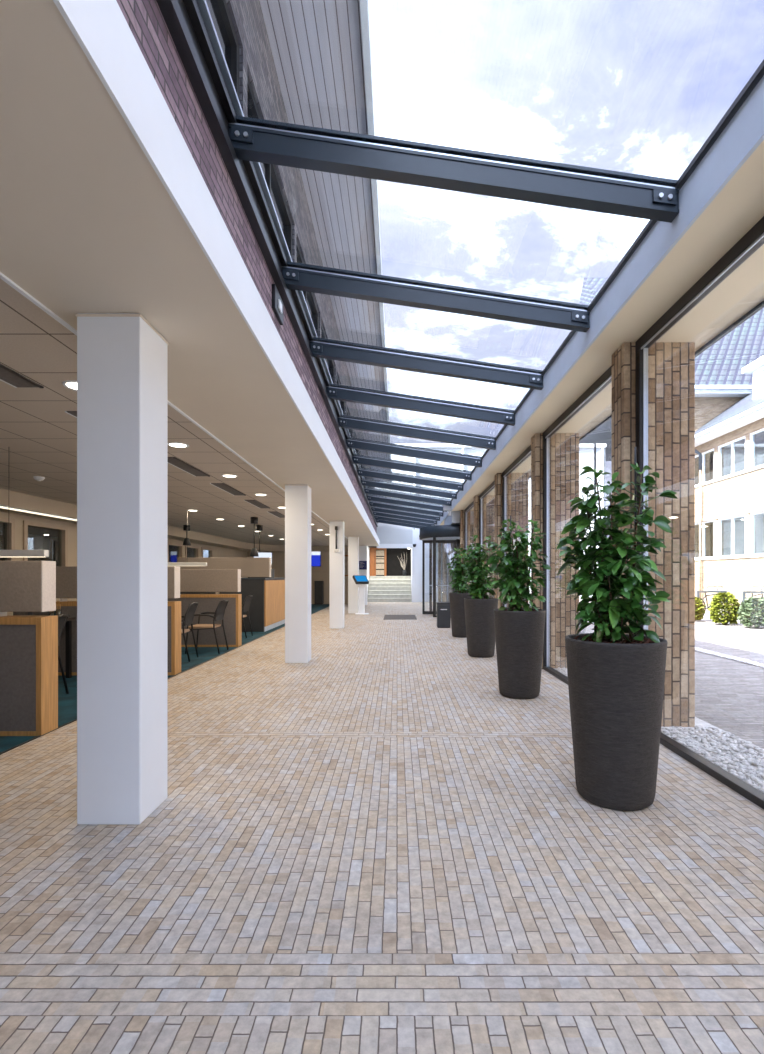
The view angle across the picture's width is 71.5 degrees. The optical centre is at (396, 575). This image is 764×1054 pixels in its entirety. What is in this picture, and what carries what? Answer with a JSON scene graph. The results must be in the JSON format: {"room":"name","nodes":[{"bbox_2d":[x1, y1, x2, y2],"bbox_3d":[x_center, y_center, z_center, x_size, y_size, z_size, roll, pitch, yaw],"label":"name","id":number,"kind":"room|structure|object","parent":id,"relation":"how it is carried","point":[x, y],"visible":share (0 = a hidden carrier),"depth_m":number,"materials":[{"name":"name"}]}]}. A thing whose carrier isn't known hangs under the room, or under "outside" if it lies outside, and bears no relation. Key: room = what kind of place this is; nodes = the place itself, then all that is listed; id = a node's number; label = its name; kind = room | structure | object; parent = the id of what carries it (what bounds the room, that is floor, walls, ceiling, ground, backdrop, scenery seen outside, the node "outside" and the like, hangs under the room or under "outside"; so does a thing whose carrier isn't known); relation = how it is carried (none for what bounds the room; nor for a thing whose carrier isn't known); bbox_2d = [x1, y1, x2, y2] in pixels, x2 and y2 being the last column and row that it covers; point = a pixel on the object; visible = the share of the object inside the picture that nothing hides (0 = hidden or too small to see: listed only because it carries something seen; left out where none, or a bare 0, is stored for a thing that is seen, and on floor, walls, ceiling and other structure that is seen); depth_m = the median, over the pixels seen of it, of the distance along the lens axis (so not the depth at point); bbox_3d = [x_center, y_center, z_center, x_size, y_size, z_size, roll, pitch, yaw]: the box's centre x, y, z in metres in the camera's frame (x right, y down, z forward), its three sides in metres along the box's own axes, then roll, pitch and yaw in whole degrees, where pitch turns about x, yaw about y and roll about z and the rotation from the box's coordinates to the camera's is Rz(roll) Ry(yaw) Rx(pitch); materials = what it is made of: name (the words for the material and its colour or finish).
{"room":"office building atrium","nodes":[
{"label":"office building atrium","id":0,"kind":"room"},
{"bbox_2d":[0,522,193,566],"bbox_3d":[-8.525,-0.150,10.500,2.350,3.000,31.000,0,0,0],"label":"wall","id":1,"kind":"structure","parent":0,"point":[38,538],"depth_m":14.33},
{"bbox_2d":[0,512,246,577],"bbox_3d":[-7.275,-0.538,10.250,0.150,1.976,30.500,0,0,0],"label":"wall","id":2,"kind":"structure","parent":0,"point":[2,514],"depth_m":11.69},
{"bbox_2d":[0,517,14,560],"bbox_3d":[-7.235,-0.310,8.425,0.130,1.520,3.050,0,0,0],"label":"window","id":3,"kind":"structure","parent":2,"relation":"in","point":[9,522],"depth_m":9.86,"materials":[{"name":"beige wood"}]},
{"bbox_2d":[23,520,67,565],"bbox_3d":[-7.235,-0.310,10.875,0.130,1.520,1.350,0,0,0],"label":"window","id":4,"kind":"structure","parent":2,"relation":"in","point":[63,531],"depth_m":11.41,"materials":[{"name":"beige wood"}]},
{"bbox_2d":[0,488,347,551],"bbox_3d":[-4.550,-1.304,10.250,5.300,0.268,30.500,0,0,0],"label":"ceiling","id":5,"kind":"structure","parent":0,"point":[9,498],"depth_m":10.72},
{"bbox_2d":[0,505,76,520],"bbox_3d":[-6.595,-1.152,5.500,0.090,0.034,15.040,0,0,0],"label":"led strip","id":6,"kind":"object","parent":5,"relation":"attached to","point":[1,506],"visible":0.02,"depth_m":9.64,"materials":[{"name":"plastic"}]},
{"bbox_2d":[0,0,378,545],"bbox_3d":[-4.075,-1.566,10.300,6.450,0.280,30.600,0,0,0],"label":"ceiling","id":7,"kind":"structure","parent":0,"point":[88,224],"depth_m":2.80,"materials":[{"name":"white paint"}]},
{"bbox_2d":[0,363,43,387],"bbox_3d":[-2.788,-1.431,3.420,0.215,0.014,1.200,0,0,0],"label":"ceiling vent","id":8,"kind":"object","parent":7,"relation":"in","point":[9,376],"visible":1,"depth_m":3.86,"materials":[{"name":"grey metal"}]},
{"bbox_2d":[0,550,48,556],"bbox_3d":[-5.000,-0.824,5.900,2.200,1.229,0.080,0,0,0],"label":"linear pendant","id":9,"kind":"object","parent":7,"relation":"hanging from","point":[3,553],"visible":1,"depth_m":5.86,"materials":[{"name":"metal"}]},
{"bbox_2d":[0,272,347,538],"bbox_3d":[-1.873,-1.445,10.100,0.025,0.062,30.200,0,0,0],"label":"trim","id":10,"kind":"structure","parent":7,"relation":"attached to","point":[3,277],"depth_m":3.00,"materials":[{"name":"white paint"}]},
{"bbox_2d":[168,562,206,565],"bbox_3d":[-5.230,-0.826,11.500,2.200,1.224,0.080,0,0,0],"label":"linear pendant","id":11,"kind":"object","parent":7,"relation":"hanging from","point":[169,563],"visible":0.45,"depth_m":11.46,"materials":[{"name":"metal"}]},
{"bbox_2d":[168,457,209,476],"bbox_3d":[-2.788,-1.431,7.000,0.215,0.014,1.200,0,0,0],"label":"ceiling vent","id":12,"kind":"object","parent":7,"relation":"in","point":[174,461],"visible":0.81,"depth_m":6.99,"materials":[{"name":"grey metal"}]},
{"bbox_2d":[53,0,378,544],"bbox_3d":[-0.843,-1.568,10.100,0.014,0.292,30.200,0,0,0],"label":"trim","id":13,"kind":"structure","parent":7,"relation":"attached to","point":[100,28],"depth_m":2.01,"materials":[{"name":"white paint"}]},
{"bbox_2d":[210,483,245,495],"bbox_3d":[-2.788,-1.431,8.800,0.215,0.014,1.200,0,0,0],"label":"ceiling vent","id":14,"kind":"object","parent":7,"relation":"in","point":[223,486],"visible":1,"depth_m":8.66,"materials":[{"name":"grey metal"}]},
{"bbox_2d":[239,46,246,116],"bbox_3d":[-1.385,-3.735,4.435,0.230,1.270,0.130,0,0,0],"label":"wall","id":15,"kind":"structure","parent":0,"point":[242,57],"depth_m":4.38,"materials":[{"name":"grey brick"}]},
{"bbox_2d":[116,0,376,533],"bbox_3d":[-1.225,-2.172,11.750,0.350,0.916,33.500,0,0,0],"label":"wall","id":16,"kind":"structure","parent":0,"point":[145,20],"depth_m":2.98,"materials":[{"name":"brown brick"}]},
{"bbox_2d":[156,0,377,526],"bbox_3d":[-1.018,-2.665,11.500,0.065,0.310,33.000,0,0,0],"label":"steel beam","id":17,"kind":"structure","parent":16,"relation":"attached to","point":[183,19],"depth_m":3.27,"materials":[{"name":"black metal"}]},
{"bbox_2d":[272,284,282,324],"bbox_3d":[-1.028,-2.350,4.600,0.045,0.200,0.320,0,0,0],"label":"wall lamp","id":18,"kind":"object","parent":16,"relation":"attached to","point":[277,304],"visible":1,"depth_m":4.52,"materials":[{"name":"black metal"}]},
{"bbox_2d":[374,515,434,525],"bbox_3d":[0.346,-2.519,24.270,2.752,0.605,0.112,0,0,0],"label":"roof beam","id":19,"kind":"structure","parent":16,"relation":"attached to","point":[376,517],"depth_m":24.24,"materials":[{"name":"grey metal"}]},
{"bbox_2d":[373,511,436,523],"bbox_3d":[0.346,-2.519,22.770,2.752,0.605,0.112,0,0,0],"label":"roof beam","id":20,"kind":"structure","parent":16,"relation":"attached to","point":[375,513],"depth_m":22.74,"materials":[{"name":"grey metal"}]},
{"bbox_2d":[371,507,439,520],"bbox_3d":[0.346,-2.519,21.270,2.752,0.605,0.112,0,0,0],"label":"roof beam","id":21,"kind":"structure","parent":16,"relation":"attached to","point":[383,510],"depth_m":21.24,"materials":[{"name":"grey metal"}]},
{"bbox_2d":[369,501,442,516],"bbox_3d":[0.346,-2.519,19.770,2.752,0.605,0.112,0,0,0],"label":"roof beam","id":22,"kind":"structure","parent":16,"relation":"attached to","point":[373,503],"depth_m":19.74,"materials":[{"name":"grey metal"}]},
{"bbox_2d":[367,494,446,511],"bbox_3d":[0.346,-2.519,18.270,2.752,0.605,0.112,0,0,0],"label":"roof beam","id":23,"kind":"structure","parent":16,"relation":"attached to","point":[372,497],"depth_m":18.24,"materials":[{"name":"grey metal"}]},
{"bbox_2d":[364,487,451,505],"bbox_3d":[0.346,-2.519,16.770,2.752,0.605,0.112,0,0,0],"label":"roof beam","id":24,"kind":"structure","parent":16,"relation":"attached to","point":[373,491],"depth_m":16.74,"materials":[{"name":"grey metal"}]},
{"bbox_2d":[361,478,456,498],"bbox_3d":[0.346,-2.519,15.270,2.752,0.605,0.112,0,0,0],"label":"roof beam","id":25,"kind":"structure","parent":16,"relation":"attached to","point":[366,482],"depth_m":15.24,"materials":[{"name":"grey metal"}]},
{"bbox_2d":[357,467,462,490],"bbox_3d":[0.346,-2.519,13.770,2.752,0.605,0.112,0,0,0],"label":"roof beam","id":26,"kind":"structure","parent":16,"relation":"attached to","point":[392,476],"depth_m":13.74,"materials":[{"name":"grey metal"}]},
{"bbox_2d":[352,454,471,480],"bbox_3d":[0.346,-2.519,12.270,2.752,0.605,0.112,0,0,0],"label":"roof beam","id":27,"kind":"structure","parent":16,"relation":"attached to","point":[357,459],"depth_m":12.24,"materials":[{"name":"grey metal"}]},
{"bbox_2d":[346,437,481,466],"bbox_3d":[0.346,-2.519,10.770,2.752,0.605,0.112,0,0,0],"label":"roof beam","id":28,"kind":"structure","parent":16,"relation":"attached to","point":[354,443],"depth_m":10.74,"materials":[{"name":"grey metal"}]},
{"bbox_2d":[338,415,495,449],"bbox_3d":[0.346,-2.519,9.270,2.752,0.605,0.112,0,0,0],"label":"roof beam","id":29,"kind":"structure","parent":16,"relation":"attached to","point":[350,422],"depth_m":9.24,"materials":[{"name":"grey metal"}]},
{"bbox_2d":[326,383,514,425],"bbox_3d":[0.346,-2.519,7.770,2.752,0.605,0.112,0,0,0],"label":"roof beam","id":30,"kind":"structure","parent":16,"relation":"attached to","point":[334,391],"depth_m":7.74,"materials":[{"name":"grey metal"}]},
{"bbox_2d":[309,337,542,389],"bbox_3d":[0.346,-2.519,6.270,2.752,0.605,0.112,0,0,0],"label":"roof beam","id":31,"kind":"structure","parent":16,"relation":"attached to","point":[399,359],"depth_m":6.24,"materials":[{"name":"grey metal"}]},
{"bbox_2d":[282,261,589,331],"bbox_3d":[0.346,-2.519,4.770,2.752,0.605,0.112,0,0,0],"label":"roof beam","id":32,"kind":"structure","parent":16,"relation":"attached to","point":[296,276],"depth_m":4.74,"materials":[{"name":"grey metal"}]},
{"bbox_2d":[228,116,678,222],"bbox_3d":[0.346,-2.519,3.270,2.752,0.605,0.112,0,0,0],"label":"roof beam","id":33,"kind":"structure","parent":16,"relation":"attached to","point":[252,139],"depth_m":3.24,"materials":[{"name":"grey metal"}]},
{"bbox_2d":[292,223,296,262],"bbox_3d":[-1.385,-3.735,6.635,0.230,1.270,0.130,0,0,0],"label":"wall","id":34,"kind":"structure","parent":0,"point":[294,231],"depth_m":6.57,"materials":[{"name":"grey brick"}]},
{"bbox_2d":[247,552,347,603],"bbox_3d":[-4.555,-0.180,25.650,5.590,3.060,0.300,0,0,0],"label":"wall","id":35,"kind":"structure","parent":0,"point":[321,573],"depth_m":25.50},
{"bbox_2d":[0,606,328,754],"bbox_3d":[-3.007,1.372,10.250,0.025,0.056,30.500,0,0,0],"label":"trim","id":36,"kind":"structure","parent":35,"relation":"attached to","point":[27,741],"depth_m":4.90,"materials":[{"name":"black metal"}]},
{"bbox_2d":[311,552,320,566],"bbox_3d":[-4.000,-0.825,25.427,0.700,0.750,0.085,0,0,0],"label":"wall screen","id":37,"kind":"object","parent":35,"relation":"attached to","point":[315,556],"visible":0.57,"depth_m":25.38,"materials":[{"name":"blue glass"}]},
{"bbox_2d":[226,0,374,487],"bbox_3d":[-5.135,-4.150,5.000,7.730,2.600,50.000,0,0,0],"label":"wall","id":38,"kind":"structure","parent":0,"point":[247,18],"depth_m":5.78,"materials":[{"name":"grey brick"}]},
{"bbox_2d":[206,0,238,98],"bbox_3d":[-1.350,-3.735,3.335,0.100,1.270,2.070,0,0,0],"label":"window","id":39,"kind":"structure","parent":38,"relation":"in","point":[218,9],"depth_m":4.16,"materials":[{"name":"glass"}]},
{"bbox_2d":[247,73,291,257],"bbox_3d":[-1.350,-3.735,5.535,0.100,1.270,2.070,0,0,0],"label":"window","id":40,"kind":"structure","parent":38,"relation":"in","point":[269,170],"depth_m":5.79,"materials":[{"name":"glass"}]},
{"bbox_2d":[196,0,371,501],"bbox_3d":[-1.130,-2.760,11.500,0.340,0.260,33.000,0,0,0],"label":"trim","id":41,"kind":"structure","parent":38,"relation":"attached to","point":[202,5],"depth_m":3.30,"materials":[{"name":"metal"}]},
{"bbox_2d":[297,242,317,336],"bbox_3d":[-1.350,-3.735,7.735,0.100,1.270,2.070,0,0,0],"label":"window","id":42,"kind":"structure","parent":38,"relation":"in","point":[309,297],"depth_m":8.24,"materials":[{"name":"glass"}]},
{"bbox_2d":[321,322,333,383],"bbox_3d":[-1.350,-3.735,9.935,0.100,1.270,2.070,0,0,0],"label":"window","id":43,"kind":"structure","parent":38,"relation":"in","point":[329,362],"depth_m":10.56,"materials":[{"name":"black metal"}]},
{"bbox_2d":[260,0,390,481],"bbox_3d":[-0.805,-5.385,5.000,0.930,0.130,50.000,0,0,0],"label":"ceiling","id":44,"kind":"structure","parent":0,"point":[316,45],"depth_m":6.15,"materials":[{"name":"metal"}]},
{"bbox_2d":[360,0,391,481],"bbox_3d":[-0.305,-5.380,5.000,0.070,0.260,50.000,0,0,0],"label":"trim","id":45,"kind":"structure","parent":44,"relation":"attached to","point":[364,4],"depth_m":6.09,"materials":[{"name":"grey paint"}]},
{"bbox_2d":[0,602,763,1053],"bbox_3d":[-3.650,1.500,11.400,11.700,0.300,32.800,0,0,0],"label":"floor","id":46,"kind":"structure","parent":0,"point":[366,845],"depth_m":2.34,"materials":[{"name":"brick"}]},
{"bbox_2d":[0,561,57,735],"bbox_3d":[-4.100,0.610,4.580,2.200,1.480,0.220,0,0,0],"label":"divider","id":47,"kind":"object","parent":46,"relation":"on","point":[28,644],"visible":1,"depth_m":4.48,"materials":[{"name":"brown wood"}]},
{"bbox_2d":[58,614,68,693],"bbox_3d":[-3.975,0.888,5.764,0.621,0.929,0.554,0,0,-17],"label":"armchair","id":48,"kind":"object","parent":46,"relation":"on","point":[62,619],"visible":0.24,"depth_m":6.04,"materials":[{"name":"black metal"}]},
{"bbox_2d":[66,617,75,677],"bbox_3d":[-4.900,0.950,6.025,1.200,0.800,2.150,0,0,0],"label":"desk","id":49,"kind":"object","parent":46,"relation":"on","point":[69,620],"visible":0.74,"depth_m":7.00,"materials":[{"name":"metal"}]},
{"bbox_2d":[13,566,180,674],"bbox_3d":[-4.120,0.610,7.310,2.200,1.480,0.220,0,0,0],"label":"divider","id":50,"kind":"object","parent":46,"relation":"on","point":[66,576],"visible":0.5,"depth_m":7.23,"materials":[{"name":"wood"}]},
{"bbox_2d":[75,313,168,824],"bbox_3d":[-1.565,-0.038,3.048,0.352,2.776,0.358,0,0,0],"label":"column","id":51,"kind":"structure","parent":46,"relation":"on","point":[122,359],"depth_m":2.87,"materials":[{"name":"white paint"}]},
{"bbox_2d":[181,602,198,661],"bbox_3d":[-3.573,0.888,8.555,0.621,0.929,0.554,0,0,-6],"label":"armchair","id":52,"kind":"object","parent":46,"relation":"on","point":[189,615],"visible":0.51,"depth_m":8.54,"materials":[{"name":"black metal"}]},
{"bbox_2d":[168,569,241,646],"bbox_3d":[-4.120,0.610,10.190,2.200,1.480,0.220,0,0,0],"label":"divider","id":53,"kind":"object","parent":46,"relation":"on","point":[191,580],"visible":0.57,"depth_m":10.09,"materials":[{"name":"grey fabric"}]},
{"bbox_2d":[185,600,228,653],"bbox_3d":[-3.373,0.888,9.450,0.621,0.929,0.554,0,0,0],"label":"armchair","id":54,"kind":"object","parent":46,"relation":"on","point":[219,612],"visible":0.82,"depth_m":9.37,"materials":[{"name":"black fabric"}]},
{"bbox_2d":[180,578,284,631],"bbox_3d":[-4.700,0.700,14.200,3.040,1.300,2.840,0,0,0],"label":"desk","id":55,"kind":"object","parent":46,"relation":"on","point":[267,605],"depth_m":12.80,"materials":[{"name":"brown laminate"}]},
{"bbox_2d":[177,558,270,577],"bbox_3d":[-4.410,-0.210,13.540,2.380,0.520,0.080,0,0,0],"label":"screen","id":56,"kind":"object","parent":55,"relation":"on","point":[250,567],"visible":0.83,"depth_m":13.50,"materials":[{"name":"beige fabric"}]},
{"bbox_2d":[242,595,252,637],"bbox_3d":[-3.553,0.888,11.750,0.621,0.929,0.554,0,0,0],"label":"armchair","id":57,"kind":"object","parent":46,"relation":"on","point":[245,607],"visible":0.47,"depth_m":11.72,"materials":[{"name":"black metal"}]},
{"bbox_2d":[285,484,311,662],"bbox_3d":[-1.562,-0.038,8.399,0.363,2.776,0.358,0,0,0],"label":"column","id":58,"kind":"structure","parent":46,"relation":"on","point":[297,496],"depth_m":8.22,"materials":[{"name":"white paint"}]},
{"bbox_2d":[314,581,323,603],"bbox_3d":[-3.720,0.790,25.310,0.400,1.120,0.340,0,0,0],"label":"base cabinet","id":59,"kind":"object","parent":46,"relation":"on","point":[318,585],"visible":0.93,"depth_m":25.14,"materials":[{"name":"metal"}]},
{"bbox_2d":[329,521,344,627],"bbox_3d":[-1.562,-0.038,13.825,0.363,2.776,0.358,0,0,0],"label":"column","id":60,"kind":"structure","parent":46,"relation":"on","point":[336,559],"depth_m":13.65,"materials":[{"name":"white paint"}]},
{"bbox_2d":[348,536,358,612],"bbox_3d":[-1.577,-0.038,19.275,0.373,2.776,0.358,0,0,0],"label":"column","id":61,"kind":"structure","parent":46,"relation":"on","point":[353,541],"depth_m":19.10,"materials":[{"name":"white paint"}]},
{"bbox_2d":[353,575,368,614],"bbox_3d":[-1.275,0.663,18.726,0.586,1.374,0.496,0,0,-8],"label":"kiosk","id":62,"kind":"object","parent":46,"relation":"on","point":[361,581],"visible":1,"depth_m":18.69,"materials":[{"name":"white paint"}]},
{"bbox_2d":[359,545,366,604],"bbox_3d":[-1.580,-0.038,24.775,0.368,2.776,0.358,0,0,0],"label":"column","id":63,"kind":"structure","parent":46,"relation":"on","point":[362,548],"depth_m":24.60,"materials":[{"name":"white paint"}]},
{"bbox_2d":[367,576,411,601],"bbox_3d":[-0.395,0.675,29.050,2.310,1.350,3.100,0,0,0],"label":"staircase","id":64,"kind":"structure","parent":46,"relation":"on","point":[380,588],"depth_m":28.34,"materials":[{"name":"stone"}]},
{"bbox_2d":[370,548,385,575],"bbox_3d":[-1.075,-0.800,30.100,0.950,1.600,0.060,0,0,0],"label":"wooden door","id":65,"kind":"structure","parent":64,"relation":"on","point":[374,552],"depth_m":30.07,"materials":[{"name":"orange wood"}]},
{"bbox_2d":[383,615,416,619],"bbox_3d":[0.100,1.344,17.350,1.040,0.012,1.900,0,0,0],"label":"door mat","id":66,"kind":"object","parent":46,"relation":"on","point":[386,617],"visible":0.96,"depth_m":17.09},
{"bbox_2d":[436,602,450,627],"bbox_3d":[1.220,1.020,13.900,0.350,0.660,0.310,0,0,0],"label":"waste bin","id":67,"kind":"object","parent":46,"relation":"on","point":[443,608],"visible":0.91,"depth_m":13.75,"materials":[{"name":"grey metal"}]},
{"bbox_2d":[446,543,449,601],"bbox_3d":[2.159,-0.365,21.390,0.083,3.430,2.720,0,0,0],"label":"window","id":68,"kind":"structure","parent":46,"relation":"on","point":[447,544],"depth_m":22.66,"materials":[{"name":"black metal"}]},
{"bbox_2d":[449,593,471,637],"bbox_3d":[1.450,0.865,11.800,0.580,0.970,0.580,0,0,0],"label":"pot","id":69,"kind":"object","parent":46,"relation":"on","point":[457,610],"depth_m":11.58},
{"bbox_2d":[446,545,476,637],"bbox_3d":[1.435,0.340,11.811,0.639,2.019,0.573,0,0,36],"label":"potted ficus","id":70,"kind":"object","parent":46,"relation":"on","point":[457,610],"visible":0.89,"depth_m":11.65,"materials":[{"name":"green plant"}]},
{"bbox_2d":[460,510,473,591],"bbox_3d":[2.333,-0.360,16.820,0.633,3.440,0.280,0,0,0],"label":"brick pier","id":71,"kind":"object","parent":46,"relation":"on","point":[470,514],"visible":0.24,"depth_m":16.68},
{"bbox_2d":[464,501,473,592],"bbox_3d":[2.159,-0.365,15.320,0.083,3.430,2.720,0,0,0],"label":"window","id":72,"kind":"structure","parent":46,"relation":"on","point":[471,505],"depth_m":16.59,"materials":[{"name":"black metal"}]},
{"bbox_2d":[461,535,498,657],"bbox_3d":[1.404,0.326,8.953,0.651,2.048,0.579,0,0,11],"label":"potted ficus","id":73,"kind":"object","parent":46,"relation":"on","point":[479,614],"visible":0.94,"depth_m":8.79,"materials":[{"name":"green plant"}]},
{"bbox_2d":[464,598,498,657],"bbox_3d":[1.420,0.865,8.950,0.580,0.970,0.580,0,0,0],"label":"pot","id":74,"kind":"object","parent":73,"relation":"on","point":[479,614],"depth_m":8.73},
{"bbox_2d":[474,495,494,597],"bbox_3d":[2.333,-0.360,13.820,0.633,3.440,0.280,0,0,0],"label":"brick pier","id":75,"kind":"object","parent":46,"relation":"on","point":[488,502],"visible":0.26,"depth_m":13.68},
{"bbox_2d":[479,480,494,553],"bbox_3d":[2.159,-0.365,12.320,0.083,3.430,2.720,0,0,0],"label":"window","id":76,"kind":"structure","parent":46,"relation":"on","point":[491,486],"depth_m":13.59,"materials":[{"name":"black metal"}]},
{"bbox_2d":[495,473,527,641],"bbox_3d":[2.333,-0.360,10.820,0.633,3.440,0.280,0,0,0],"label":"brick pier","id":77,"kind":"object","parent":46,"relation":"on","point":[517,483],"visible":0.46,"depth_m":10.68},
{"bbox_2d":[502,445,530,606],"bbox_3d":[2.159,-0.365,9.330,0.083,3.430,2.700,0,0,0],"label":"window","id":78,"kind":"structure","parent":46,"relation":"on","point":[527,452],"depth_m":10.59,"materials":[{"name":"black metal"}]},
{"bbox_2d":[486,515,550,698],"bbox_3d":[1.375,0.324,6.000,0.724,2.051,0.567,0,0,0],"label":"potted ficus","id":79,"kind":"object","parent":46,"relation":"on","point":[519,631],"visible":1,"depth_m":5.84,"materials":[{"name":"green plant"}]},
{"bbox_2d":[493,608,545,698],"bbox_3d":[1.385,0.865,6.000,0.580,0.970,0.580,0,0,0],"label":"pot","id":80,"kind":"object","parent":79,"relation":"on","point":[519,632],"depth_m":5.78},
{"bbox_2d":[531,433,578,668],"bbox_3d":[2.333,-0.360,7.840,0.633,3.440,0.280,0,0,0],"label":"brick pier","id":81,"kind":"object","parent":46,"relation":"on","point":[563,447],"visible":0.5,"depth_m":7.70,"materials":[{"name":"brick"}]},
{"bbox_2d":[543,365,611,684],"bbox_3d":[2.159,-0.365,6.345,0.083,3.430,2.710,0,0,0],"label":"window","id":82,"kind":"structure","parent":46,"relation":"on","point":[605,378],"depth_m":7.61,"materials":[{"name":"black metal"}]},
{"bbox_2d":[556,444,677,810],"bbox_3d":[1.330,0.265,3.264,0.626,2.170,0.615,0,0,-44],"label":"potted ficus","id":83,"kind":"object","parent":46,"relation":"on","point":[616,679],"visible":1,"depth_m":3.09,"materials":[{"name":"green plant"}]},
{"bbox_2d":[565,633,667,810],"bbox_3d":[1.330,0.865,3.240,0.580,0.970,0.580,0,0,0],"label":"pot","id":84,"kind":"object","parent":83,"relation":"on","point":[616,684],"depth_m":3.02,"materials":[{"name":"plastic"}]},
{"bbox_2d":[612,342,694,726],"bbox_3d":[2.333,-0.360,4.850,0.633,3.440,0.280,0,0,0],"label":"brick pier","id":85,"kind":"object","parent":46,"relation":"on","point":[671,365],"visible":0.6,"depth_m":4.71,"materials":[{"name":"brick"}]},
{"bbox_2d":[635,216,763,808],"bbox_3d":[2.159,-0.365,3.350,0.083,3.430,2.720,0,0,0],"label":"window","id":86,"kind":"structure","parent":46,"relation":"on","point":[753,239],"depth_m":3.94,"materials":[{"name":"black metal"}]},
{"bbox_2d":[376,548,409,575],"bbox_3d":[-0.395,-1.025,30.700,2.330,2.050,0.200,0,0,0],"label":"wall","id":87,"kind":"structure","parent":0,"point":[393,565],"depth_m":30.60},
{"bbox_2d":[377,525,412,543],"bbox_3d":[-0.125,-2.031,27.325,1.850,1.163,0.250,0,0,0],"label":"wall","id":88,"kind":"structure","parent":0,"point":[386,535],"depth_m":27.20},
{"bbox_2d":[411,529,421,601],"bbox_3d":[1.020,-0.525,27.950,0.500,3.750,1.300,0,0,0],"label":"wall","id":89,"kind":"structure","parent":0,"point":[416,552],"depth_m":27.30,"materials":[{"name":"white paint"}]},
{"bbox_2d":[425,543,436,601],"bbox_3d":[1.785,-0.525,27.800,1.030,3.750,0.400,0,0,0],"label":"wall","id":90,"kind":"structure","parent":0,"point":[426,544],"depth_m":27.60,"materials":[{"name":"white paint"}]},
{"bbox_2d":[438,543,440,601],"bbox_3d":[2.333,-0.360,25.890,0.633,3.440,0.280,0,0,0],"label":"brick pier","id":91,"kind":"object","parent":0,"point":[439,544],"visible":0.04,"depth_m":25.75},
{"bbox_2d":[443,543,445,601],"bbox_3d":[2.333,-0.360,22.890,0.633,3.440,0.280,0,0,0],"label":"brick pier","id":92,"kind":"object","parent":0,"point":[444,544],"visible":0.04,"depth_m":22.75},
{"bbox_2d":[444,511,459,524],"bbox_3d":[1.980,-1.890,18.355,0.440,0.380,2.790,0,0,0],"label":"wall","id":93,"kind":"structure","parent":0,"point":[454,519],"depth_m":16.96,"materials":[{"name":"grey paint"}]},
{"bbox_2d":[420,525,459,616],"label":"door","id":94,"kind":"structure","parent":93,"relation":"in","point":[438,533],"depth_m":18.02,"materials":[{"name":"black metal"}]},
{"bbox_2d":[435,76,763,525],"bbox_3d":[1.791,-2.212,11.200,0.138,0.275,32.400,0,0,0],"label":"trim","id":95,"kind":"structure","parent":93,"relation":"attached to","point":[744,133],"depth_m":3.48,"materials":[{"name":"grey paint"}]},
{"bbox_2d":[439,60,763,516],"bbox_3d":[1.725,-2.380,11.200,0.050,0.030,32.400,0,0,0],"label":"trim","id":96,"kind":"structure","parent":93,"relation":"attached to","point":[758,74],"depth_m":3.17,"materials":[{"name":"black metal"}]},
{"bbox_2d":[440,140,763,524],"bbox_3d":[2.256,-2.195,11.250,1.021,0.230,32.500,0,0,0],"label":"ceiling","id":97,"kind":"structure","parent":0,"point":[739,205],"depth_m":4.08,"materials":[{"name":"beige paint"}]},
{"bbox_2d":[528,300,763,479],"bbox_3d":[2.783,-2.190,11.250,0.034,0.280,32.500,0,0,0],"label":"trim","id":98,"kind":"structure","parent":97,"relation":"attached to","point":[759,306],"depth_m":4.54,"materials":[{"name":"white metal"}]},
{"label":"outside","id":99,"kind":"structure","parent":0,"visible":0},
{"bbox_2d":[528,599,763,748],"bbox_3d":[31.100,1.505,20.000,57.800,0.290,80.000,0,0,0],"label":"ground","id":100,"kind":"structure","parent":99,"point":[729,694],"depth_m":6.96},
{"bbox_2d":[375,444,605,598],"bbox_3d":[5.450,-3.175,34.425,13.500,9.050,7.150,0,0,0],"label":"block","id":101,"kind":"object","parent":100,"relation":"on","point":[586,451],"visible":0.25,"depth_m":31.00,"materials":[{"name":"white paint"}]},
{"bbox_2d":[553,668,763,785],"bbox_3d":[2.520,1.356,5.800,0.640,0.028,21.600,0,0,0],"label":"trim","id":102,"kind":"structure","parent":100,"relation":"on","point":[698,722],"depth_m":4.27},
{"bbox_2d":[554,667,763,792],"bbox_3d":[2.518,1.328,6.333,0.609,0.057,8.604,0,0,0],"label":"pebbles","id":103,"kind":"object","parent":102,"relation":"on","point":[752,778],"visible":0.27,"depth_m":4.04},
{"bbox_2d":[579,277,763,556],"bbox_3d":[26.000,-8.900,33.640,28.000,20.500,16.720,0,0,0],"label":"building","id":104,"kind":"structure","parent":100,"relation":"on","point":[720,383],"depth_m":26.83,"materials":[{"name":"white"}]},
{"bbox_2d":[695,597,705,619],"bbox_3d":[8.917,0.993,15.943,0.688,0.720,0.686,0,0,0],"label":"round shrub","id":105,"kind":"object","parent":100,"relation":"on","point":[699,607],"visible":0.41,"depth_m":15.75,"materials":[{"name":"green plant"}]},
{"bbox_2d":[707,592,739,624],"bbox_3d":[9.128,0.903,14.735,0.789,0.900,0.809,0,0,0],"label":"round shrub","id":106,"kind":"object","parent":100,"relation":"on","point":[731,604],"visible":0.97,"depth_m":14.59,"materials":[{"name":"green plant"}]},
{"bbox_2d":[695,356,763,609],"bbox_3d":[17.637,-3.840,10.000,8.727,10.380,32.000,0,0,0],"label":"building","id":107,"kind":"structure","parent":100,"relation":"on","point":[732,502],"depth_m":22.54,"materials":[{"name":"white paint"}]},
{"bbox_2d":[695,647,763,667],"bbox_3d":[5.490,1.343,9.495,0.234,0.058,9.031,0,0,0],"label":"strip","id":108,"kind":"object","parent":100,"relation":"on","point":[747,661],"visible":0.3,"depth_m":8.66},
{"bbox_2d":[737,597,763,627],"bbox_3d":[9.360,0.946,13.794,0.870,0.816,0.889,0,0,28],"label":"leafy shrub","id":109,"kind":"object","parent":100,"relation":"on","point":[749,617],"visible":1,"depth_m":13.68,"materials":[{"name":"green plant"}]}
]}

